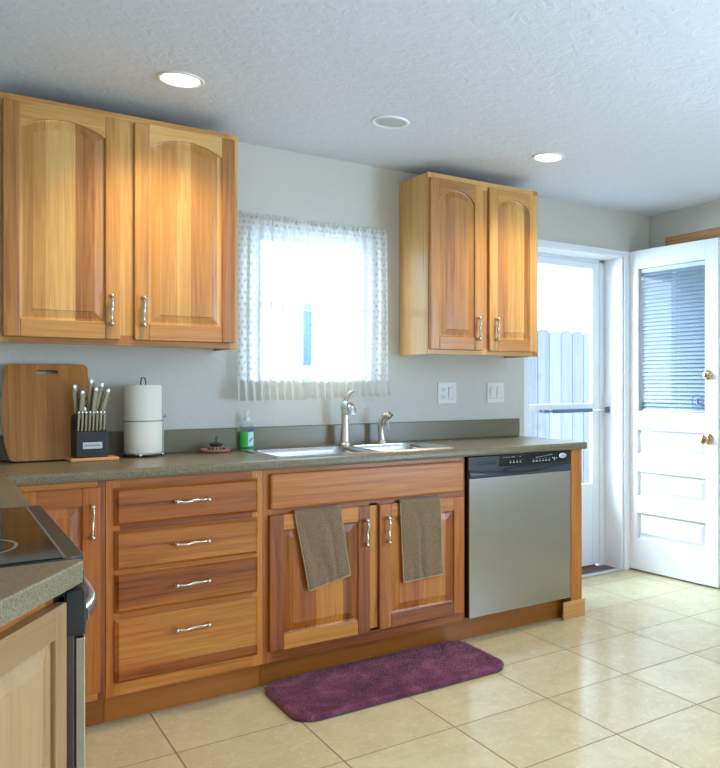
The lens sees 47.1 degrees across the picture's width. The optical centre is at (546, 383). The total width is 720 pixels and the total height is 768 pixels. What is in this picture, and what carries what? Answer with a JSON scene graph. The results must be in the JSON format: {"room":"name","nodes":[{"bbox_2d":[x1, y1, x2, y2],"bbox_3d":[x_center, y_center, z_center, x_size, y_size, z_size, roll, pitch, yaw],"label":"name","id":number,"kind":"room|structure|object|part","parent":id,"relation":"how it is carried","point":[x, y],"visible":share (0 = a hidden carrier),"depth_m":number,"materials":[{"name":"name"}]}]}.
{"room":"kitchen","nodes":[
{"label":"kitchen","id":0,"kind":"room"},
{"bbox_2d":[0,142,648,435],"bbox_3d":[-1.038,0.046,4.084,4.450,2.344,0.170,0,0,-38],"label":"wall","id":1,"kind":"structure","parent":0,"point":[200,385],"depth_m":3.94,"materials":[{"name":"beige paint"}]},
{"bbox_2d":[0,91,236,350],"bbox_3d":[-1.728,-0.605,3.211,0.845,0.910,0.358,0,0,-38],"label":"upper cabinet","id":2,"kind":"object","parent":1,"relation":"attached to","point":[116,229],"visible":1,"depth_m":3.06,"materials":[{"name":"brown wood"}]},
{"bbox_3d":[-1.816,-0.604,2.973,0.379,0.860,0.019,0,0,-38],"label":"door","id":3,"kind":"part","parent":2,"relation":"part of","materials":[{"name":"brown wood"}]},
{"bbox_3d":[-1.817,-0.614,2.973,0.279,0.752,0.015,0,0,-38],"label":"door panel","id":4,"kind":"part","parent":2,"relation":"part of","materials":[{"name":"brown wood"}]},
{"bbox_3d":[-1.676,-0.287,3.047,0.017,0.125,0.035,0,0,-38],"label":"handle","id":5,"kind":"part","parent":2,"relation":"part of","materials":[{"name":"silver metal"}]},
{"bbox_3d":[-1.587,-0.287,3.116,0.017,0.125,0.035,0,0,-38],"label":"handle","id":6,"kind":"part","parent":2,"relation":"part of","materials":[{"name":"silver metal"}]},
{"bbox_3d":[-1.476,-0.604,3.236,0.382,0.860,0.019,0,0,-38],"label":"door","id":7,"kind":"part","parent":2,"relation":"part of","materials":[{"name":"brown wood"}]},
{"bbox_3d":[-1.477,-0.614,3.237,0.282,0.752,0.015,0,0,-38],"label":"door panel","id":8,"kind":"part","parent":2,"relation":"part of","materials":[{"name":"brown wood"}]},
{"bbox_2d":[0,418,519,460],"bbox_3d":[-1.409,0.253,3.675,3.162,0.102,0.020,0,0,-38],"label":"backsplash","id":9,"kind":"structure","parent":1,"relation":"attached to","point":[178,440],"depth_m":3.89,"materials":[{"name":"laminate"}]},
{"bbox_2d":[252,227,375,382],"bbox_3d":[-1.187,-0.389,4.012,0.675,0.765,0.060,0,0,-38],"label":"window","id":10,"kind":"structure","parent":1,"relation":"in","point":[306,306],"depth_m":4.01,"materials":[{"name":"white plastic"}]},
{"bbox_3d":[-1.187,-0.389,4.012,0.539,0.036,0.040,0,0,-38],"label":"meeting rail","id":11,"kind":"part","parent":10,"relation":"part of","materials":[{"name":"white plastic"}]},
{"bbox_2d":[438,383,455,403],"bbox_3d":[-0.544,0.050,4.351,0.116,0.116,0.013,0,0,-38],"label":"wall outlet","id":12,"kind":"object","parent":1,"relation":"attached to","point":[446,392],"visible":1,"depth_m":4.35,"materials":[{"name":"white plastic"}]},
{"bbox_2d":[399,172,537,357],"bbox_3d":[-0.395,-0.605,4.246,0.688,0.910,0.358,0,0,-38],"label":"upper cabinet","id":13,"kind":"object","parent":1,"relation":"attached to","point":[468,248],"visible":1,"depth_m":4.09,"materials":[{"name":"brown wood"}]},
{"bbox_3d":[-0.456,-0.603,4.028,0.312,0.858,0.019,0,0,-38],"label":"door","id":14,"kind":"part","parent":13,"relation":"part of","materials":[{"name":"brown wood"}]},
{"bbox_3d":[-0.457,-0.613,4.029,0.212,0.750,0.015,0,0,-38],"label":"door panel","id":15,"kind":"part","parent":13,"relation":"part of","materials":[{"name":"brown wood"}]},
{"bbox_3d":[-0.343,-0.287,4.082,0.017,0.125,0.035,0,0,-38],"label":"handle","id":16,"kind":"part","parent":13,"relation":"part of","materials":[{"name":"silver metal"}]},
{"bbox_3d":[-0.254,-0.287,4.151,0.017,0.125,0.035,0,0,-38],"label":"handle","id":17,"kind":"part","parent":13,"relation":"part of","materials":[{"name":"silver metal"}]},
{"bbox_3d":[-0.177,-0.603,4.245,0.315,0.858,0.019,0,0,-38],"label":"door","id":18,"kind":"part","parent":13,"relation":"part of","materials":[{"name":"brown wood"}]},
{"bbox_3d":[-0.178,-0.613,4.246,0.215,0.750,0.015,0,0,-38],"label":"door panel","id":19,"kind":"part","parent":13,"relation":"part of","materials":[{"name":"brown wood"}]},
{"bbox_2d":[487,383,503,402],"bbox_3d":[-0.290,0.050,4.548,0.116,0.116,0.013,0,0,-38],"label":"light switch","id":20,"kind":"object","parent":1,"relation":"attached to","point":[495,391],"visible":1,"depth_m":4.55,"materials":[{"name":"white plastic"}]},
{"bbox_2d":[529,252,603,565],"bbox_3d":[0.071,0.181,5.078,0.820,2.075,0.049,0,0,-38],"label":"door","id":21,"kind":"structure","parent":1,"relation":"in","point":[593,491],"depth_m":5.25,"materials":[{"name":"white plastic"}]},
{"bbox_2d":[539,407,609,413],"bbox_3d":[0.190,0.171,5.113,0.552,0.040,0.055,0,0,-38],"label":"push bar","id":22,"kind":"object","parent":21,"relation":"attached to","point":[607,409],"depth_m":5.07,"materials":[{"name":"grey metal"}]},
{"bbox_2d":[524,239,629,569],"bbox_3d":[0.138,0.186,4.996,0.815,2.065,0.171,0,0,-38],"label":"trim","id":23,"kind":"structure","parent":1,"relation":"attached to","point":[613,265],"depth_m":5.22,"materials":[{"name":"white paint"}]},
{"bbox_2d":[582,565,614,574],"bbox_3d":[0.133,1.215,5.013,0.760,0.006,0.140,0,0,-38],"label":"threshold","id":24,"kind":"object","parent":1,"relation":"attached to","point":[601,567],"depth_m":5.16,"materials":[{"name":"red"}]},
{"bbox_2d":[582,568,622,577],"bbox_3d":[0.190,1.212,4.941,0.760,0.012,0.042,0,0,-38],"label":"trim","id":25,"kind":"structure","parent":1,"relation":"attached to","point":[615,569],"depth_m":5.05,"materials":[{"name":"silver metal"}]},
{"bbox_2d":[629,237,719,587],"bbox_3d":[0.782,0.169,4.960,0.176,2.074,0.747,0,0,-42],"label":"door","id":26,"kind":"structure","parent":1,"relation":"in","point":[675,456],"depth_m":4.90,"materials":[{"name":"white paint"}]},
{"bbox_3d":[0.789,0.918,4.953,0.028,0.167,0.545,0,0,-42],"label":"panel","id":27,"kind":"part","parent":26,"relation":"part of","materials":[{"name":"white paint"}]},
{"bbox_3d":[0.789,0.645,4.953,0.028,0.158,0.545,0,0,-42],"label":"panel","id":28,"kind":"part","parent":26,"relation":"part of","materials":[{"name":"white paint"}]},
{"bbox_3d":[0.789,0.372,4.953,0.028,0.155,0.545,0,0,-42],"label":"panel","id":29,"kind":"part","parent":26,"relation":"part of","materials":[{"name":"white paint"}]},
{"bbox_2d":[641,260,704,412],"bbox_3d":[0.797,-0.287,4.958,0.020,0.920,0.516,0,0,-42],"label":"window blind","id":30,"kind":"object","parent":26,"relation":"attached to","point":[674,392],"visible":0.98,"depth_m":4.95,"materials":[{"name":"grey plastic"}]},
{"bbox_3d":[0.797,-0.734,4.958,0.020,0.026,0.516,0,0,-42],"label":"head rail","id":31,"kind":"part","parent":30,"relation":"part of","materials":[{"name":"white plastic"}]},
{"bbox_3d":[0.797,0.169,4.958,0.016,0.009,0.508,0,0,-42],"label":"rail","id":32,"kind":"part","parent":30,"relation":"part of","materials":[{"name":"white plastic"}]},
{"bbox_3d":[0.797,-0.281,4.958,0.002,0.895,0.334,0,0,-42],"label":"ladder cord","id":33,"kind":"part","parent":30,"relation":"part of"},
{"bbox_3d":[0.947,0.328,4.697,0.068,0.068,0.068,0,0,-42],"label":"knob","id":34,"kind":"part","parent":26,"relation":"part of","materials":[{"name":"gold metal"}]},
{"bbox_3d":[-1.138,-0.767,3.862,0.750,0.010,0.053,0,0,-38],"label":"curtain rod","id":35,"kind":"object","parent":1,"relation":"attached to","visible":0},
{"bbox_2d":[237,211,304,400],"bbox_3d":[-1.283,-0.359,3.689,0.310,0.870,0.048,0,0,-38],"label":"lace curtain","id":36,"kind":"object","parent":35,"relation":"hanging from","point":[251,389],"visible":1,"depth_m":3.69,"materials":[{"name":"white fabric"}]},
{"bbox_2d":[302,220,389,399],"bbox_3d":[-0.985,-0.359,3.920,0.452,0.869,0.048,0,0,-38],"label":"lace curtain","id":37,"kind":"object","parent":35,"relation":"hanging from","point":[322,389],"visible":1,"depth_m":3.92,"materials":[{"name":"white fabric"}]},
{"bbox_2d":[0,0,719,216],"bbox_3d":[0.894,-1.176,1.596,4.450,0.100,6.470,0,0,-38],"label":"ceiling","id":38,"kind":"structure","parent":0,"point":[627,91],"depth_m":2.91,"materials":[{"name":"white paint"}]},
{"bbox_2d":[156,70,204,88],"bbox_3d":[-1.351,-1.123,2.917,0.164,0.006,0.164,0,0,-38],"label":"recessed light","id":39,"kind":"object","parent":38,"relation":"in","point":[179,79],"visible":1,"depth_m":2.91,"materials":[{"name":"white glass"}]},
{"bbox_2d":[371,115,409,128],"bbox_3d":[-0.669,-1.123,3.389,0.164,0.006,0.164,0,0,-38],"label":"recessed light","id":40,"kind":"object","parent":38,"relation":"in","point":[383,121],"visible":1,"depth_m":3.38,"materials":[{"name":"white paint"}]},
{"bbox_2d":[532,152,564,162],"bbox_3d":[0.010,-1.123,3.916,0.164,0.006,0.164,0,0,-38],"label":"recessed light","id":41,"kind":"object","parent":38,"relation":"in","point":[547,157],"visible":1,"depth_m":3.91,"materials":[{"name":"white glass"}]},
{"bbox_2d":[85,568,719,767],"bbox_3d":[0.894,1.248,1.596,4.450,0.060,6.470,0,0,-38],"label":"floor","id":42,"kind":"structure","parent":0,"point":[633,680],"depth_m":2.92,"materials":[{"name":"tile"}]},
{"bbox_2d":[0,599,66,767],"bbox_3d":[-0.826,0.781,1.041,0.095,0.874,0.616,0,0,-8],"label":"base cabinet","id":43,"kind":"object","parent":42,"relation":"on","point":[33,646],"visible":0.88,"depth_m":1.25,"materials":[{"name":"brown wood"}]},
{"bbox_3d":[-0.791,0.739,1.061,0.015,0.629,0.510,0,0,-8],"label":"door panel","id":44,"kind":"part","parent":43,"relation":"part of","materials":[{"name":"brown wood"}]},
{"bbox_3d":[-0.807,0.731,1.040,0.018,0.774,0.608,0,0,-8],"label":"frame","id":45,"kind":"part","parent":43,"relation":"part of","materials":[{"name":"brown wood"}]},
{"bbox_2d":[0,559,82,627],"bbox_3d":[-0.719,0.323,0.734,0.645,0.038,1.130,0,0,-38],"label":"countertop","id":46,"kind":"structure","parent":43,"relation":"on","point":[23,588],"depth_m":1.24,"materials":[{"name":"stone"}]},
{"bbox_2d":[0,506,96,767],"bbox_3d":[-1.269,0.748,1.495,0.669,0.900,0.746,0,0,-38],"label":"electric range","id":47,"kind":"object","parent":42,"relation":"on","point":[28,534],"visible":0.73,"depth_m":1.38,"materials":[{"name":"black"}]},
{"bbox_2d":[0,506,82,567],"bbox_3d":[-1.284,0.316,1.484,0.632,0.029,0.744,0,0,-38],"label":"cooktop","id":48,"kind":"object","parent":47,"relation":"in","point":[28,535],"depth_m":1.52,"materials":[{"name":"black glass"}]},
{"bbox_3d":[-1.058,0.691,1.658,0.028,0.655,0.740,0,0,-38],"label":"oven door","id":49,"kind":"part","parent":47,"relation":"part of","materials":[{"name":"grey metal"}]},
{"bbox_3d":[-1.027,0.406,1.683,0.055,0.033,0.729,0,0,-38],"label":"oven handle","id":50,"kind":"part","parent":47,"relation":"part of","materials":[{"name":"silver metal"}]},
{"bbox_2d":[17,481,104,726],"bbox_3d":[-1.860,0.780,2.431,0.924,0.876,1.408,0,0,-38],"label":"base cabinet","id":51,"kind":"object","parent":42,"relation":"on","point":[78,509],"visible":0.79,"depth_m":2.76,"materials":[{"name":"brown wood"}]},
{"bbox_3d":[-1.674,0.727,2.716,0.138,0.603,0.015,0,0,-38],"label":"door panel","id":52,"kind":"part","parent":51,"relation":"part of","materials":[{"name":"brown wood"}]},
{"bbox_3d":[-1.580,0.482,2.753,0.017,0.125,0.035,0,0,-38],"label":"handle","id":53,"kind":"part","parent":51,"relation":"part of","materials":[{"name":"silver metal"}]},
{"bbox_2d":[0,418,586,507],"bbox_3d":[-0.974,0.272,3.115,3.162,0.140,1.440,0,0,-38],"label":"countertop","id":54,"kind":"structure","parent":51,"relation":"on","point":[183,456],"depth_m":3.50,"materials":[{"name":"stone"}]},
{"bbox_2d":[1,364,88,462],"bbox_3d":[-1.984,0.111,3.146,0.308,0.383,0.119,0,0,-38],"label":"cutting board","id":55,"kind":"object","parent":54,"relation":"on","point":[37,410],"visible":0.83,"depth_m":3.12,"materials":[{"name":"brown wood"}]},
{"bbox_2d":[64,454,118,462],"bbox_3d":[-1.809,0.296,3.143,0.170,0.014,0.130,0,0,-42],"label":"board","id":56,"kind":"object","parent":54,"relation":"on","point":[109,457],"visible":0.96,"depth_m":3.10,"materials":[{"name":"brown wood"}]},
{"bbox_2d":[71,413,107,457],"bbox_3d":[-1.816,0.203,3.141,0.112,0.171,0.100,0,0,-42],"label":"knife block","id":57,"kind":"object","parent":56,"relation":"on","point":[84,444],"visible":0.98,"depth_m":3.11,"materials":[{"name":"black"}]},
{"bbox_2d":[72,384,78,413],"bbox_3d":[-1.861,0.064,3.125,0.018,0.127,0.038,0,0,-1],"label":"kitchen knife","id":58,"kind":"object","parent":57,"relation":"on","point":[74,386],"visible":0.98,"depth_m":3.12,"materials":[{"name":"beige"}]},
{"bbox_2d":[77,412,79,431],"bbox_3d":[-1.823,0.150,3.081,0.010,0.085,0.023,0,0,-39],"label":"steak knife","id":59,"kind":"object","parent":57,"relation":"in","point":[78,422],"visible":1,"depth_m":3.08,"materials":[{"name":"beige"}]},
{"bbox_2d":[79,390,85,418],"bbox_3d":[-1.836,0.085,3.124,0.028,0.121,0.025,0,0,29],"label":"kitchen knife","id":60,"kind":"object","parent":57,"relation":"on","point":[82,392],"visible":0.8,"depth_m":3.12,"materials":[{"name":"beige"}]},
{"bbox_2d":[81,412,83,430],"bbox_3d":[-1.814,0.150,3.089,0.010,0.085,0.023,0,0,-39],"label":"steak knife","id":61,"kind":"object","parent":57,"relation":"in","point":[82,416],"visible":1,"depth_m":3.08,"materials":[{"name":"beige"}]},
{"bbox_2d":[85,411,87,430],"bbox_3d":[-1.804,0.150,3.098,0.010,0.085,0.023,0,0,-39],"label":"steak knife","id":62,"kind":"object","parent":57,"relation":"in","point":[86,412],"visible":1,"depth_m":3.09,"materials":[{"name":"beige"}]},
{"bbox_2d":[88,411,90,430],"bbox_3d":[-1.795,0.150,3.106,0.010,0.085,0.023,0,0,-39],"label":"steak knife","id":63,"kind":"object","parent":57,"relation":"in","point":[89,425],"visible":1,"depth_m":3.10,"materials":[{"name":"beige"}]},
{"bbox_2d":[87,379,94,412],"bbox_3d":[-1.826,0.053,3.164,0.031,0.146,0.025,0,0,29],"label":"kitchen knife","id":64,"kind":"object","parent":57,"relation":"in","point":[91,381],"visible":0.91,"depth_m":3.15,"materials":[{"name":"beige"}]},
{"bbox_3d":[-1.784,0.242,3.105,0.068,0.026,0.002,0,0,-42],"label":"name plate","id":65,"kind":"part","parent":57,"relation":"part of","materials":[{"name":"silver metal"}]},
{"bbox_2d":[92,411,94,430],"bbox_3d":[-1.785,0.150,3.115,0.010,0.085,0.023,0,0,-39],"label":"steak knife","id":66,"kind":"object","parent":57,"relation":"in","point":[93,418],"visible":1,"depth_m":3.11,"materials":[{"name":"beige"}]},
{"bbox_2d":[91,387,99,415],"bbox_3d":[-1.806,0.075,3.161,0.031,0.125,0.027,0,0,-2],"label":"kitchen knife","id":67,"kind":"object","parent":57,"relation":"in","point":[96,389],"visible":0.9,"depth_m":3.15,"materials":[{"name":"beige"}]},
{"bbox_2d":[96,411,98,430],"bbox_3d":[-1.776,0.150,3.123,0.010,0.085,0.023,0,0,-39],"label":"steak knife","id":68,"kind":"object","parent":57,"relation":"in","point":[97,412],"visible":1,"depth_m":3.12,"materials":[{"name":"beige"}]},
{"bbox_2d":[96,383,104,411],"bbox_3d":[-1.801,0.062,3.184,0.038,0.135,0.026,0,0,-12],"label":"kitchen knife","id":69,"kind":"object","parent":57,"relation":"in","point":[102,385],"visible":0.87,"depth_m":3.18,"materials":[{"name":"beige"}]},
{"bbox_2d":[99,411,101,430],"bbox_3d":[-1.766,0.150,3.132,0.010,0.085,0.023,0,0,-39],"label":"steak knife","id":70,"kind":"object","parent":57,"relation":"in","point":[100,424],"visible":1,"depth_m":3.13,"materials":[{"name":"beige"}]},
{"bbox_2d":[103,411,105,429],"bbox_3d":[-1.757,0.150,3.140,0.010,0.085,0.023,0,0,-39],"label":"steak knife","id":71,"kind":"object","parent":57,"relation":"in","point":[104,416],"visible":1,"depth_m":3.14,"materials":[{"name":"beige"}]},
{"bbox_2d":[99,389,111,414],"bbox_3d":[-1.780,0.078,3.187,0.043,0.118,0.025,0,0,-22],"label":"kitchen knife","id":72,"kind":"object","parent":57,"relation":"in","point":[108,391],"visible":0.82,"depth_m":3.18,"materials":[{"name":"beige"}]},
{"bbox_2d":[122,377,166,457],"bbox_3d":[-1.687,0.137,3.324,0.177,0.332,0.156,0,0,-38],"label":"paper towel holder","id":73,"kind":"object","parent":54,"relation":"on","point":[140,455],"visible":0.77,"depth_m":3.29,"materials":[{"name":"silver metal"}]},
{"bbox_2d":[124,385,161,453],"bbox_3d":[-1.694,0.146,3.321,0.144,0.283,0.144,0,0,-38],"label":"paper towel roll","id":74,"kind":"object","parent":73,"relation":"on","point":[141,402],"visible":1,"depth_m":3.26,"materials":[{"name":"beige paper"}]},
{"bbox_3d":[-1.672,0.210,3.318,0.120,0.163,0.180,0,0,31],"label":"tension arm","id":75,"kind":"part","parent":73,"relation":"part of","materials":[{"name":"silver metal"}]},
{"bbox_2d":[200,447,231,452],"bbox_3d":[-1.462,0.295,3.501,0.132,0.017,0.132,0,0,-38],"label":"saucer","id":76,"kind":"object","parent":54,"relation":"on","point":[227,449],"visible":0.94,"depth_m":3.46,"materials":[{"name":"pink ceramic"}]},
{"bbox_2d":[207,436,224,449],"bbox_3d":[-1.462,0.265,3.501,0.076,0.066,0.076,0,0,-38],"label":"strainer","id":77,"kind":"object","parent":76,"relation":"on","point":[216,445],"visible":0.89,"depth_m":3.48,"materials":[{"name":"silver metal"}]},
{"bbox_2d":[207,445,224,449],"bbox_3d":[-1.462,0.286,3.501,0.076,0.024,0.076,0,0,-38],"label":"basket","id":78,"kind":"object","parent":77,"relation":"attached to","point":[212,447],"depth_m":3.47,"materials":[{"name":"silver metal"}]},
{"bbox_2d":[239,411,253,447],"bbox_3d":[-1.384,0.211,3.651,0.050,0.172,0.058,0,0,31],"label":"soap bottle","id":79,"kind":"object","parent":54,"relation":"on","point":[246,435],"visible":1,"depth_m":3.64,"materials":[{"name":"green plastic"}]},
{"bbox_2d":[239,441,453,458],"bbox_3d":[-0.918,0.388,3.669,0.860,0.183,0.517,0,0,-38],"label":"sink","id":80,"kind":"object","parent":54,"relation":"in","point":[392,446],"visible":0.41,"depth_m":3.73,"materials":[{"name":"silver metal"}]},
{"bbox_3d":[-1.043,0.389,3.532,0.433,0.180,0.393,0,0,-38],"label":"bowl","id":81,"kind":"part","parent":80,"relation":"part of","materials":[{"name":"silver metal"}]},
{"bbox_2d":[377,411,392,443],"bbox_3d":[-0.815,0.219,3.999,0.083,0.163,0.048,0,0,15],"label":"sprayer","id":82,"kind":"object","parent":80,"relation":"on","point":[384,417],"visible":1,"depth_m":3.99,"materials":[{"name":"silver metal"}]},
{"bbox_3d":[-0.719,0.389,3.784,0.343,0.180,0.393,0,0,-38],"label":"bowl","id":83,"kind":"part","parent":80,"relation":"part of","materials":[{"name":"silver metal"}]},
{"bbox_2d":[339,389,356,445],"bbox_3d":[-0.970,0.163,3.872,0.103,0.274,0.064,0,0,32],"label":"faucet","id":84,"kind":"object","parent":54,"relation":"on","point":[347,408],"visible":1,"depth_m":3.86,"materials":[{"name":"silver metal"}]},
{"bbox_3d":[-0.969,0.116,3.868,0.097,0.075,0.056,0,0,33],"label":"spout","id":85,"kind":"part","parent":84,"relation":"part of","materials":[{"name":"silver metal"}]},
{"bbox_3d":[-0.973,0.065,3.882,0.061,0.078,0.027,0,0,-1],"label":"lever","id":86,"kind":"part","parent":84,"relation":"part of","materials":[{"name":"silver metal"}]},
{"bbox_2d":[104,470,262,722],"bbox_3d":[-1.514,0.780,3.193,0.552,0.876,0.649,0,0,-38],"label":"base cabinet","id":87,"kind":"object","parent":42,"relation":"on","point":[184,554],"visible":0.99,"depth_m":2.95,"materials":[{"name":"brown wood"}]},
{"bbox_3d":[-1.341,0.958,2.973,0.502,0.226,0.019,0,0,-38],"label":"drawer","id":88,"kind":"part","parent":87,"relation":"part of","materials":[{"name":"brown wood"}]},
{"bbox_3d":[-1.341,0.751,2.973,0.502,0.142,0.019,0,0,-38],"label":"drawer","id":89,"kind":"part","parent":87,"relation":"part of","materials":[{"name":"brown wood"}]},
{"bbox_3d":[-1.341,0.598,2.973,0.502,0.142,0.019,0,0,-38],"label":"drawer","id":90,"kind":"part","parent":87,"relation":"part of","materials":[{"name":"brown wood"}]},
{"bbox_3d":[-1.341,0.440,2.973,0.502,0.135,0.019,0,0,-38],"label":"drawer","id":91,"kind":"part","parent":87,"relation":"part of","materials":[{"name":"brown wood"}]},
{"bbox_3d":[-1.321,0.910,2.954,0.128,0.017,0.035,0,0,-38],"label":"handle","id":92,"kind":"part","parent":87,"relation":"part of","materials":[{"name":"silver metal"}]},
{"bbox_3d":[-1.321,0.744,2.954,0.128,0.017,0.035,0,0,-38],"label":"handle","id":93,"kind":"part","parent":87,"relation":"part of","materials":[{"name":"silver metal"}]},
{"bbox_3d":[-1.321,0.436,2.954,0.128,0.017,0.035,0,0,-38],"label":"handle","id":94,"kind":"part","parent":87,"relation":"part of","materials":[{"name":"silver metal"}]},
{"bbox_3d":[-1.321,0.593,2.954,0.128,0.017,0.035,0,0,-38],"label":"handle","id":95,"kind":"part","parent":87,"relation":"part of","materials":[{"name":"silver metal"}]},
{"bbox_2d":[264,640,503,721],"bbox_3d":[-0.646,1.201,3.260,0.942,0.032,0.454,0,0,-38],"label":"bath rug","id":96,"kind":"object","parent":42,"relation":"on","point":[319,695],"visible":1,"depth_m":3.18,"materials":[{"name":"purple fabric"}]},
{"bbox_2d":[260,457,561,686],"bbox_3d":[-0.678,0.780,3.842,1.560,0.876,0.649,0,0,-38],"label":"base cabinet","id":97,"kind":"object","parent":42,"relation":"on","point":[368,613],"visible":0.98,"depth_m":3.40,"materials":[{"name":"brown wood"}]},
{"bbox_3d":[-0.936,0.799,3.287,0.433,0.546,0.019,0,0,-38],"label":"door","id":98,"kind":"part","parent":97,"relation":"part of","materials":[{"name":"brown wood"}]},
{"bbox_3d":[-0.937,0.800,3.288,0.325,0.424,0.015,0,0,-38],"label":"door panel","id":99,"kind":"part","parent":97,"relation":"part of","materials":[{"name":"brown wood"}]},
{"bbox_2d":[292,505,350,590],"bbox_3d":[-0.931,0.680,3.279,0.240,0.335,0.051,0,0,-38],"label":"dish towel","id":100,"kind":"object","parent":97,"relation":"hanging from","point":[321,534],"visible":1,"depth_m":3.26,"materials":[{"name":"beige fabric"}]},
{"bbox_3d":[-0.763,0.730,3.446,0.942,0.776,0.018,0,0,-38],"label":"frame","id":101,"kind":"part","parent":97,"relation":"part of","materials":[{"name":"brown wood"}]},
{"bbox_3d":[-0.747,0.432,3.434,0.904,0.143,0.019,0,0,-38],"label":"false drawer","id":102,"kind":"part","parent":97,"relation":"part of","materials":[{"name":"brown wood"}]},
{"bbox_3d":[-0.767,0.638,3.384,0.017,0.122,0.035,0,0,-38],"label":"handle","id":103,"kind":"part","parent":97,"relation":"part of","materials":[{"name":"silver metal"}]},
{"bbox_3d":[-0.686,0.638,3.447,0.017,0.122,0.035,0,0,-38],"label":"handle","id":104,"kind":"part","parent":97,"relation":"part of","materials":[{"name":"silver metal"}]},
{"bbox_2d":[397,496,443,582],"bbox_3d":[-0.567,0.697,3.561,0.218,0.369,0.053,0,0,-38],"label":"dish towel","id":105,"kind":"object","parent":97,"relation":"hanging from","point":[421,518],"visible":1,"depth_m":3.55,"materials":[{"name":"beige fabric"}]},
{"bbox_3d":[-0.560,0.799,3.579,0.430,0.546,0.019,0,0,-38],"label":"door","id":106,"kind":"part","parent":97,"relation":"part of","materials":[{"name":"brown wood"}]},
{"bbox_3d":[-0.560,0.800,3.580,0.322,0.424,0.015,0,0,-38],"label":"door panel","id":107,"kind":"part","parent":97,"relation":"part of","materials":[{"name":"brown wood"}]},
{"bbox_2d":[465,450,570,618],"bbox_3d":[-0.292,0.726,4.136,0.636,0.764,0.602,0,0,-38],"label":"dishwasher","id":108,"kind":"object","parent":97,"relation":"in","point":[517,506],"visible":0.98,"depth_m":3.88,"materials":[{"name":"silver metal"}]},
{"bbox_3d":[-0.134,0.395,3.922,0.624,0.102,0.042,0,0,-38],"label":"control panel","id":109,"kind":"part","parent":108,"relation":"part of","materials":[{"name":"black plastic"}]},
{"bbox_2d":[562,449,584,619],"bbox_3d":[-0.039,0.780,4.363,0.148,0.876,0.610,0,0,-38],"label":"end panel","id":110,"kind":"object","parent":42,"relation":"on","point":[573,606],"visible":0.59,"depth_m":4.14,"materials":[{"name":"brown wood"}]},
{"bbox_3d":[-0.039,1.174,4.363,0.148,0.088,0.610,0,0,-38],"label":"moulding","id":111,"kind":"part","parent":110,"relation":"part of","materials":[{"name":"brown wood"}]},
{"bbox_2d":[649,200,719,411],"bbox_3d":[2.634,0.046,2.902,0.100,2.344,6.200,0,0,-38],"label":"wall","id":112,"kind":"structure","parent":0,"point":[706,216],"depth_m":5.10,"materials":[{"name":"beige paint"}]},
{"bbox_2d":[676,269,704,412],"bbox_3d":[1.109,0.158,4.849,0.040,2.100,0.805,0,0,-38],"label":"door","id":113,"kind":"structure","parent":112,"relation":"in","point":[699,269],"depth_m":5.08,"materials":[{"name":"white paint"}]},
{"bbox_2d":[665,227,719,411],"bbox_3d":[1.070,0.130,4.818,0.020,2.177,0.925,0,0,-38],"label":"trim","id":114,"kind":"structure","parent":112,"relation":"attached to","point":[714,232],"depth_m":5.00,"materials":[{"name":"brown wood"}]},
{"label":"outside","id":115,"kind":"structure","parent":0,"visible":0},
{"bbox_3d":[-1.969,1.303,9.058,12.000,0.070,8.830,0,0,-38],"label":"ground","id":116,"kind":"structure","parent":115,"visible":0},
{"bbox_2d":[261,241,359,377],"bbox_3d":[-3.187,-0.557,7.447,3.100,3.650,0.180,0,0,-38],"label":"house","id":117,"kind":"structure","parent":116,"relation":"on","point":[307,324],"depth_m":7.96,"materials":[{"name":"white paint"}]},
{"bbox_2d":[352,257,587,280],"bbox_3d":[-0.073,0.033,7.016,2.090,2.470,3.180,0,0,-38],"label":"patio cover","id":118,"kind":"object","parent":116,"relation":"on","point":[544,271],"depth_m":7.88,"materials":[{"name":"grey"}]},
{"bbox_2d":[529,329,588,482],"bbox_3d":[0.460,0.362,8.236,4.828,1.813,0.145,0,0,-35],"label":"picket fence","id":119,"kind":"object","parent":116,"relation":"on","point":[559,374],"visible":0.12,"depth_m":7.93,"materials":[{"name":"white wood"}]},
{"bbox_2d":[582,564,596,568],"bbox_3d":[-0.021,1.237,5.376,1.160,0.062,0.535,0,0,-38],"label":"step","id":120,"kind":"structure","parent":116,"relation":"on","point":[592,565],"depth_m":5.27,"materials":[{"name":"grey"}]}
]}

